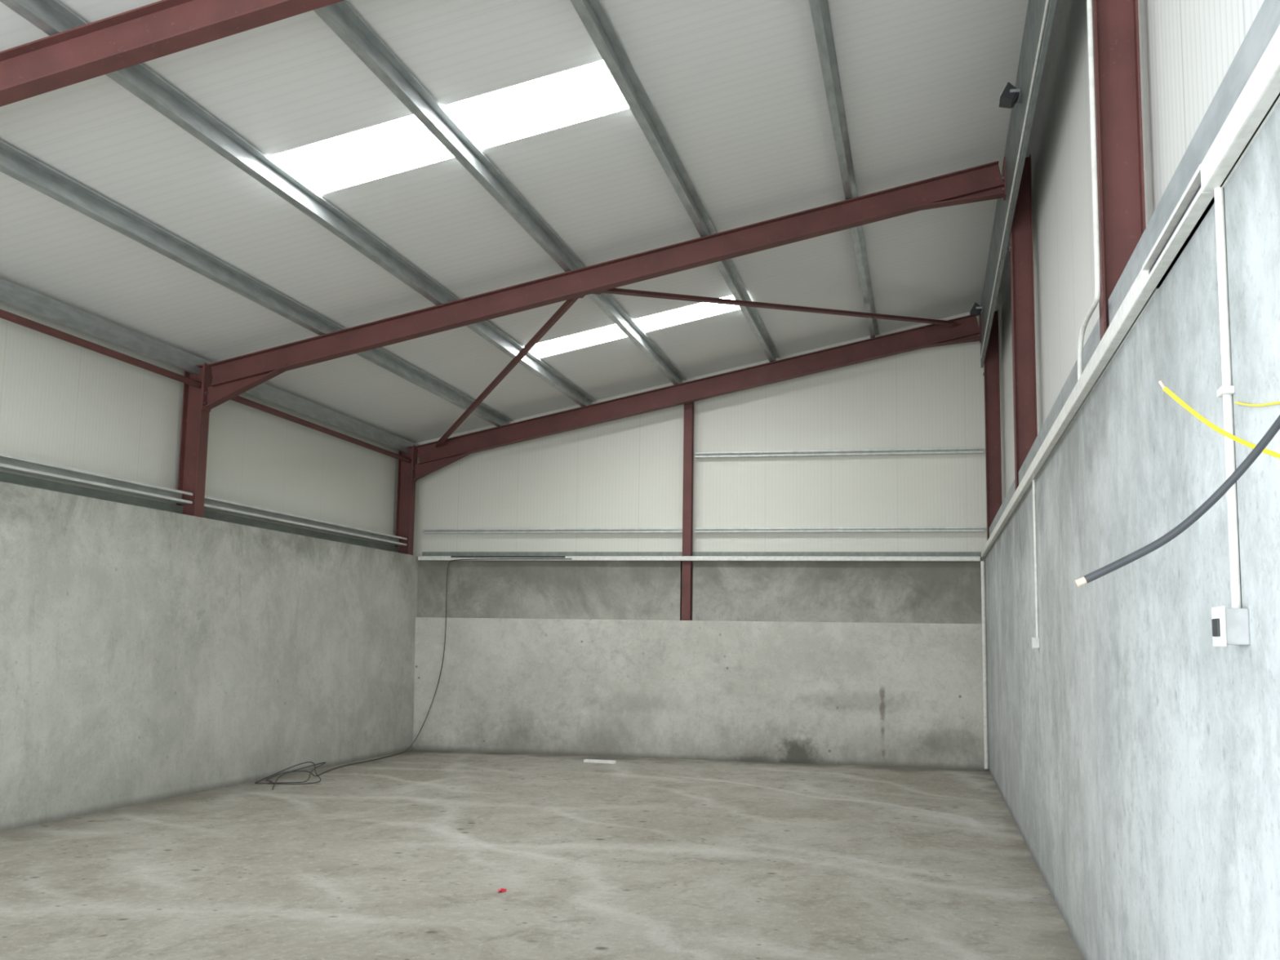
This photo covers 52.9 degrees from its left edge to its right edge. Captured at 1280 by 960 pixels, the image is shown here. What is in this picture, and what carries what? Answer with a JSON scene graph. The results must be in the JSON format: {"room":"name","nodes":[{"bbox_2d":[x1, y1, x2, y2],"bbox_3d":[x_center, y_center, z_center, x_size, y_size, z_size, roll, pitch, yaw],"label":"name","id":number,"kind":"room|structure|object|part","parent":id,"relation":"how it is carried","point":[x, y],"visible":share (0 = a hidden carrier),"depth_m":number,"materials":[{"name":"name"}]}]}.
{"room":"empty warehouse","nodes":[
{"label":"empty warehouse","id":0,"kind":"room"},
{"bbox_2d":[0,481,417,831],"bbox_3d":[-4.904,1.707,12.625,0.364,2.835,13.960,-1,-7,12],"label":"wall","id":1,"kind":"structure","parent":0,"point":[147,655],"depth_m":12.96,"materials":[{"name":"concrete"}]},
{"bbox_2d":[176,364,209,517],"bbox_3d":[-4.716,-0.408,13.582,0.240,1.607,0.200,-1,-7,12],"label":"steel column","id":2,"kind":"structure","parent":1,"relation":"on","point":[195,420],"depth_m":13.56,"materials":[{"name":"brown metal"}]},
{"bbox_2d":[0,277,418,457],"bbox_3d":[-5.503,-1.678,10.070,0.060,0.180,19.700,-1,-7,12],"label":"eaves purlin","id":3,"kind":"object","parent":2,"relation":"attached to","point":[13,295],"visible":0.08,"depth_m":12.85,"materials":[{"name":"metal"}]},
{"bbox_2d":[204,495,407,545],"bbox_3d":[-4.085,0.564,16.258,0.130,0.110,5.520,-1,-7,12],"label":"wall rail","id":4,"kind":"object","parent":2,"relation":"attached to","point":[210,503],"visible":0.97,"depth_m":15.71,"materials":[{"name":"metal"}]},
{"bbox_2d":[230,395,411,462],"bbox_3d":[-4.042,-0.642,16.405,0.070,0.067,5.688,-1,-7,12],"label":"strut","id":5,"kind":"object","parent":2,"relation":"attached to","point":[239,399],"visible":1,"depth_m":16.16,"materials":[{"name":"red paint"}]},
{"bbox_2d":[200,156,1006,412],"bbox_3d":[-0.581,-1.873,12.849,8.186,2.196,0.160,-1,-7,12],"label":"rafter","id":6,"kind":"object","parent":2,"relation":"on","point":[233,377],"visible":1,"depth_m":12.80,"materials":[{"name":"red paint"}]},
{"bbox_3d":[-4.583,-0.980,13.626,0.014,0.497,0.160,-1,-7,12],"label":"plate","id":7,"kind":"part","parent":6,"relation":"part of","materials":[{"name":"red paint"}]},
{"bbox_2d":[0,139,512,426],"bbox_3d":[-4.088,-2.054,9.803,0.106,0.164,19.700,-1,-7,12],"label":"purlin","id":8,"kind":"structure","parent":6,"relation":"on","point":[15,163],"depth_m":10.96,"materials":[{"name":"metal"}]},
{"bbox_2d":[0,0,595,406],"bbox_3d":[-2.834,-2.334,9.560,0.106,0.164,19.700,-1,-7,12],"label":"purlin","id":9,"kind":"structure","parent":6,"relation":"on","point":[52,17],"depth_m":9.71,"materials":[{"name":"metal"}]},
{"bbox_2d":[570,0,780,362],"bbox_3d":[-0.154,-2.933,9.040,0.106,0.164,19.700,-1,-7,12],"label":"purlin","id":10,"kind":"structure","parent":6,"relation":"on","point":[592,14],"depth_m":10.29,"materials":[{"name":"metal"}]},
{"bbox_2d":[592,288,959,327],"bbox_3d":[1.900,-2.028,15.237,6.671,0.944,0.120,8,-10,-43],"label":"brace","id":11,"kind":"object","parent":6,"relation":"attached to","point":[614,291],"visible":0.94,"depth_m":14.85,"materials":[{"name":"red paint"}]},
{"bbox_3d":[-0.449,-1.901,12.980,0.212,0.054,0.119,8,-10,-43],"label":"gusset plate","id":12,"kind":"part","parent":11,"relation":"part of","materials":[{"name":"red paint"}]},
{"bbox_3d":[4.249,-2.105,17.487,0.212,0.054,0.119,8,-10,-43],"label":"gusset plate","id":13,"kind":"part","parent":11,"relation":"part of","materials":[{"name":"red paint"}]},
{"bbox_3d":[3.422,-2.829,12.081,0.014,0.367,0.160,-1,-7,12],"label":"plate","id":14,"kind":"part","parent":6,"relation":"part of","materials":[{"name":"red paint"}]},
{"bbox_2d":[0,302,398,546],"bbox_3d":[-5.664,-0.932,10.045,0.001,1.728,19.770,-1,-7,12],"label":"cladding","id":15,"kind":"object","parent":1,"relation":"on","point":[64,403],"depth_m":13.21,"materials":[{"name":"white metal"}]},
{"bbox_2d":[0,471,399,552],"bbox_3d":[-5.662,-0.149,9.803,0.079,0.115,19.500,-1,-7,12],"label":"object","id":16,"kind":"structure","parent":1,"relation":"on","point":[12,478],"depth_m":13.13,"materials":[{"name":"grey metal"}]},
{"bbox_2d":[395,446,415,555],"bbox_3d":[-3.485,0.309,19.101,0.240,1.607,0.200,-1,-7,12],"label":"steel column","id":17,"kind":"structure","parent":1,"relation":"on","point":[406,492],"depth_m":19.08,"materials":[{"name":"brown metal"}]},
{"bbox_2d":[411,312,981,481],"bbox_3d":[0.650,-1.139,18.366,8.186,2.233,0.160,-1,-7,12],"label":"rafter","id":18,"kind":"object","parent":17,"relation":"on","point":[432,459],"visible":0.97,"depth_m":18.34,"materials":[{"name":"red paint"}]},
{"bbox_3d":[-3.352,-0.247,19.143,0.014,0.534,0.160,-1,-7,12],"label":"plate","id":19,"kind":"part","parent":18,"relation":"part of","materials":[{"name":"red paint"}]},
{"bbox_2d":[434,295,584,447],"bbox_3d":[-1.770,-1.217,15.985,0.119,0.744,6.643,4,-8,-21],"label":"brace","id":20,"kind":"object","parent":18,"relation":"attached to","point":[567,304],"visible":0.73,"depth_m":15.35,"materials":[{"name":"red paint"}]},
{"bbox_3d":[-2.937,-0.514,18.918,0.119,0.048,0.212,4,-8,-21],"label":"gusset plate","id":21,"kind":"part","parent":20,"relation":"part of","materials":[{"name":"red paint"}]},
{"bbox_3d":[4.653,-2.096,17.598,0.014,0.404,0.160,-1,-7,12],"label":"plate","id":22,"kind":"part","parent":18,"relation":"part of","materials":[{"name":"red paint"}]},
{"bbox_3d":[-6.003,-1.159,7.811,0.240,1.607,0.200,-1,-7,12],"label":"steel column","id":23,"kind":"structure","parent":1,"relation":"on","visible":0},
{"bbox_2d":[0,453,193,503],"bbox_3d":[-5.345,-0.170,10.613,0.130,0.110,5.780,-1,-7,12],"label":"wall rail","id":24,"kind":"object","parent":23,"relation":"attached to","point":[7,462],"visible":1,"depth_m":11.82,"materials":[{"name":"metal"}]},
{"bbox_2d":[0,308,201,388],"bbox_3d":[-5.302,-1.376,10.760,0.070,0.067,5.948,-1,-7,12],"label":"strut","id":25,"kind":"object","parent":23,"relation":"attached to","point":[6,315],"visible":1,"depth_m":11.87,"materials":[{"name":"red paint"}]},
{"bbox_2d":[0,0,344,106],"bbox_3d":[-1.868,-2.623,7.079,8.186,2.196,0.160,-1,-7,12],"label":"rafter","id":26,"kind":"object","parent":23,"relation":"on","point":[162,28],"visible":1,"depth_m":7.28,"materials":[{"name":"red paint"}]},
{"bbox_2d":[312,0,686,384],"bbox_3d":[-1.499,-2.632,9.301,0.106,0.164,19.700,-1,-7,12],"label":"purlin","id":27,"kind":"structure","parent":26,"relation":"on","point":[340,17],"depth_m":9.87,"materials":[{"name":"metal"}]},
{"bbox_2d":[808,0,879,338],"bbox_3d":[1.222,-3.240,8.773,0.106,0.164,19.700,-1,-7,12],"label":"purlin","id":28,"kind":"structure","parent":26,"relation":"on","point":[820,10],"depth_m":10.77,"materials":[{"name":"metal"}]},
{"bbox_2d":[0,0,1063,443],"bbox_3d":[-1.356,-2.736,9.385,8.940,1.862,19.900,-1,-7,12],"label":"ceiling","id":29,"kind":"structure","parent":0,"point":[736,88],"depth_m":10.92,"materials":[{"name":"white metal"}]},
{"bbox_2d":[268,59,629,195],"bbox_3d":[-1.496,-2.647,9.813,2.860,0.614,0.850,-1,-7,12],"label":"skylight","id":30,"kind":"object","parent":29,"relation":"attached to","point":[585,92],"depth_m":9.79,"materials":[{"name":"white plastic"}]},
{"bbox_2d":[529,294,740,358],"bbox_3d":[-0.038,-1.892,15.798,2.740,0.589,0.660,-1,-7,12],"label":"skylight","id":31,"kind":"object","parent":29,"relation":"attached to","point":[700,310],"depth_m":15.83,"materials":[{"name":"white plastic"}]},
{"bbox_2d":[0,749,1084,959],"bbox_3d":[-1.477,2.760,8.440,9.800,0.200,20.800,-1,-7,12],"label":"floor","id":32,"kind":"structure","parent":0,"point":[408,855],"depth_m":9.15,"materials":[{"name":"concrete"}]},
{"bbox_2d":[254,558,572,789],"bbox_3d":[-2.708,2.205,16.152,2.325,2.791,5.268,-1,-7,12],"label":"cable","id":33,"kind":"object","parent":32,"relation":"on","point":[324,762],"visible":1,"depth_m":14.94,"materials":[{"name":"rubber"}]},
{"bbox_2d":[497,888,506,892],"bbox_3d":[-0.893,2.636,8.274,0.061,0.020,0.079,-1,-7,12],"label":"scrap","id":34,"kind":"object","parent":32,"relation":"on","point":[502,890],"visible":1,"depth_m":8.26,"materials":[{"name":"plastic"}]},
{"bbox_2d":[583,759,615,764],"bbox_3d":[-0.539,3.770,17.239,0.455,0.035,0.079,-2,-8,20],"label":"plastic offcut","id":35,"kind":"object","parent":32,"relation":"on","point":[584,760],"visible":1,"depth_m":17.21,"materials":[{"name":"white plastic"}]},
{"bbox_2d":[691,560,693,619],"bbox_3d":[0.712,1.571,18.527,0.180,0.910,0.140,-1,-7,12],"label":"wall","id":36,"kind":"structure","parent":0,"point":[692,561],"depth_m":18.45,"materials":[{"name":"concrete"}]},
{"bbox_2d":[413,617,988,769],"bbox_3d":[0.677,2.963,18.240,8.194,1.925,0.360,-1,-7,12],"label":"wall","id":37,"kind":"structure","parent":0,"point":[903,695],"depth_m":18.00,"materials":[{"name":"concrete"}]},
{"bbox_2d":[680,401,693,620],"bbox_3d":[0.691,0.344,18.500,0.140,3.336,0.170,-1,-7,12],"label":"post","id":38,"kind":"object","parent":37,"relation":"on","point":[688,425],"visible":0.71,"depth_m":18.42,"materials":[{"name":"brown metal"}]},
{"bbox_2d":[417,556,984,623],"bbox_3d":[0.706,1.561,18.447,8.194,0.910,0.300,-1,-7,12],"label":"wall","id":39,"kind":"structure","parent":0,"point":[926,592],"depth_m":18.22,"materials":[{"name":"concrete"}]},
{"bbox_2d":[417,555,980,561],"bbox_3d":[0.657,1.118,18.310,8.098,0.067,0.098,-1,-7,12],"label":"cable conduit","id":40,"kind":"object","parent":39,"relation":"attached to","point":[933,558],"visible":1,"depth_m":18.15,"materials":[{"name":"white plastic"}]},
{"bbox_2d":[450,555,565,557],"bbox_3d":[-1.937,1.123,18.823,1.750,0.019,0.020,-1,-7,12],"label":"cable sleeve","id":41,"kind":"object","parent":40,"relation":"attached to","point":[451,556],"visible":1,"depth_m":18.81,"materials":[{"name":"grey plastic"}]},
{"bbox_2d":[422,551,981,556],"bbox_3d":[0.717,1.075,18.529,8.180,0.075,0.062,-1,-7,12],"label":"trim","id":42,"kind":"structure","parent":39,"relation":"on","point":[424,553],"depth_m":18.40,"materials":[{"name":"grey metal"}]},
{"bbox_2d":[413,305,1003,555],"bbox_3d":[0.752,-0.643,18.785,8.740,3.548,0.001,-1,-7,12],"label":"cladding","id":43,"kind":"object","parent":39,"relation":"on","point":[628,472],"visible":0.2,"depth_m":18.50,"materials":[{"name":"white metal"}]},
{"bbox_2d":[422,528,682,533],"bbox_3d":[-1.323,0.753,19.005,3.980,0.060,0.100,-1,-7,12],"label":"wall rail","id":44,"kind":"object","parent":43,"relation":"attached to","point":[566,530],"visible":0.9,"depth_m":18.97,"materials":[{"name":"metal"}]},
{"bbox_2d":[695,447,983,458],"bbox_3d":[2.778,-0.380,18.227,4.030,0.070,0.120,-1,-7,12],"label":"wall rail","id":45,"kind":"object","parent":43,"relation":"attached to","point":[975,450],"visible":1,"depth_m":18.20,"materials":[{"name":"metal"}]},
{"bbox_2d":[694,526,984,533],"bbox_3d":[2.763,0.702,18.100,4.030,0.060,0.100,-1,-7,12],"label":"wall rail","id":46,"kind":"object","parent":43,"relation":"attached to","point":[967,529],"visible":1,"depth_m":18.07,"materials":[{"name":"metal"}]},
{"bbox_2d":[984,101,1279,959],"bbox_3d":[2.745,1.233,7.934,0.342,2.835,19.860,-1,-7,12],"label":"wall","id":47,"kind":"structure","parent":0,"point":[1134,757],"depth_m":4.34,"materials":[{"name":"concrete"}]},
{"bbox_2d":[980,560,988,768],"bbox_3d":[4.605,2.458,17.192,0.056,2.745,0.053,-1,-7,12],"label":"cable conduit","id":48,"kind":"object","parent":47,"relation":"attached to","point":[982,562],"visible":1,"depth_m":17.17,"materials":[{"name":"white plastic"}]},
{"bbox_2d":[982,309,1001,541],"bbox_3d":[4.765,-0.651,17.385,0.220,3.338,0.180,-1,-7,12],"label":"steel column","id":49,"kind":"structure","parent":47,"relation":"on","point":[991,365],"depth_m":17.39,"materials":[{"name":"brown metal"}]},
{"bbox_2d":[1008,154,1037,490],"bbox_3d":[3.533,-1.369,11.866,0.220,3.338,0.180,-1,-7,12],"label":"steel column","id":50,"kind":"structure","parent":47,"relation":"on","point":[1020,247],"depth_m":11.87,"materials":[{"name":"red metal"}]},
{"bbox_2d":[988,480,1015,536],"bbox_3d":[4.127,0.398,14.447,0.150,0.200,5.520,-1,-7,12],"label":"wall rail","id":51,"kind":"object","parent":50,"relation":"attached to","point":[1011,491],"visible":0.13,"depth_m":13.88,"materials":[{"name":"metal"}]},
{"bbox_2d":[980,0,1057,368],"bbox_3d":[2.615,-3.170,8.349,0.032,0.800,19.500,-1,-7,12],"label":"beam","id":52,"kind":"structure","parent":50,"relation":"attached to","point":[1035,10],"depth_m":10.54,"materials":[{"name":"metal"}]},
{"bbox_2d":[969,302,982,315],"bbox_3d":[4.458,-2.263,17.064,0.161,0.152,0.224,-1,-7,12],"label":"floodlight","id":53,"kind":"object","parent":52,"relation":"attached to","point":[975,309],"visible":1,"depth_m":16.98,"materials":[{"name":"black metal"}]},
{"bbox_2d":[998,81,1021,108],"bbox_3d":[2.922,-3.037,10.174,0.161,0.152,0.224,-1,-7,12],"label":"floodlight","id":54,"kind":"object","parent":52,"relation":"attached to","point":[1008,98],"visible":1,"depth_m":10.09,"materials":[{"name":"black metal"}]},
{"bbox_2d":[980,0,1049,358],"bbox_3d":[2.541,-2.853,8.118,0.020,0.019,19.100,-1,-7,12],"label":"cable conduit","id":55,"kind":"object","parent":52,"relation":"attached to","point":[1046,5],"visible":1,"depth_m":10.02,"materials":[{"name":"white plastic"}]},
{"bbox_2d":[1031,636,1039,648],"bbox_3d":[2.816,1.159,9.157,0.046,0.080,0.090,-1,-7,12],"label":"junction box","id":56,"kind":"object","parent":47,"relation":"attached to","point":[1035,641],"visible":1,"depth_m":9.12,"materials":[{"name":"white plastic"}]},
{"bbox_2d":[1032,480,1039,637],"bbox_3d":[2.838,0.559,9.230,0.020,1.140,0.019,-1,-7,12],"label":"cable conduit","id":57,"kind":"object","parent":47,"relation":"attached to","point":[1033,481],"visible":1,"depth_m":9.22,"materials":[{"name":"white plastic"}]},
{"bbox_2d":[1092,0,1146,340],"bbox_3d":[2.246,-2.119,6.095,0.220,3.338,0.180,-1,-7,12],"label":"steel column","id":58,"kind":"structure","parent":47,"relation":"on","point":[1116,41],"depth_m":6.01,"materials":[{"name":"red metal"}]},
{"bbox_2d":[1018,317,1100,484],"bbox_3d":[2.868,-0.336,8.803,0.150,0.200,5.780,-1,-7,12],"label":"wall rail","id":59,"kind":"object","parent":58,"relation":"attached to","point":[1093,340],"visible":0.1,"depth_m":7.85,"materials":[{"name":"metal"}]},
{"bbox_2d":[1077,0,1100,381],"bbox_3d":[2.133,-1.764,6.198,0.031,2.535,0.544,0,-7,10],"label":"cable conduit","id":60,"kind":"object","parent":58,"relation":"attached to","point":[1089,2],"visible":0.95,"depth_m":5.92,"materials":[{"name":"white plastic"}]},
{"bbox_2d":[1108,0,1279,324],"bbox_3d":[1.401,-1.191,2.228,0.150,0.200,7.440,-1,-7,12],"label":"wall rail","id":61,"kind":"object","parent":58,"relation":"attached to","point":[1266,22],"visible":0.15,"depth_m":3.82,"materials":[{"name":"metal"}]},
{"bbox_2d":[981,24,1279,557],"bbox_3d":[2.536,-0.214,7.978,0.050,0.080,19.490,-1,-7,12],"label":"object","id":62,"kind":"object","parent":47,"relation":"attached to","point":[1260,95],"visible":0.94,"depth_m":3.83,"materials":[{"name":"white plastic"}]},
{"bbox_2d":[999,0,1264,500],"bbox_3d":[2.883,-1.940,8.269,0.001,3.548,19.770,-1,-7,12],"label":"cladding","id":63,"kind":"object","parent":47,"relation":"on","point":[1188,48],"visible":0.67,"depth_m":8.73,"materials":[{"name":"white metal"}]},
{"bbox_2d":[1075,414,1279,586],"bbox_3d":[1.088,-0.020,2.449,0.507,0.449,0.023,-1,-7,12],"label":"loose cable","id":64,"kind":"object","parent":47,"relation":"attached to","point":[1273,429],"visible":1,"depth_m":2.44,"materials":[{"name":"grey plastic"}]},
{"bbox_2d":[1158,380,1279,458],"bbox_3d":[1.198,-0.102,2.539,0.324,0.200,0.021,0,-7,9],"label":"loose cable","id":65,"kind":"object","parent":47,"relation":"attached to","point":[1166,389],"visible":0.94,"depth_m":2.55,"materials":[{"name":"yellow plastic"}]},
{"bbox_2d":[1213,186,1241,608],"bbox_3d":[1.515,-0.224,3.327,0.032,1.110,0.060,-1,-7,12],"label":"cable conduit","id":66,"kind":"object","parent":47,"relation":"attached to","point":[1226,391],"visible":0.84,"depth_m":3.32,"materials":[{"name":"white plastic"}]},
{"bbox_2d":[1211,605,1249,646],"bbox_3d":[1.484,0.369,3.238,0.069,0.100,0.125,-1,-7,12],"label":"wall switch","id":67,"kind":"object","parent":47,"relation":"attached to","point":[1230,626],"visible":1,"depth_m":3.18,"materials":[{"name":"grey plastic"}]},
{"bbox_3d":[1.460,0.370,3.244,0.008,0.100,0.125,-1,-7,12],"label":"plate","id":68,"kind":"part","parent":67,"relation":"part of","materials":[{"name":"white plastic"}]},
{"bbox_2d":[1235,401,1279,406],"bbox_3d":[1.457,-0.184,3.009,0.011,0.096,0.511,-1,-7,11],"label":"loose cable","id":69,"kind":"object","parent":47,"relation":"attached to","point":[1236,402],"visible":1,"depth_m":3.04,"materials":[{"name":"yellow plastic"}]}
]}

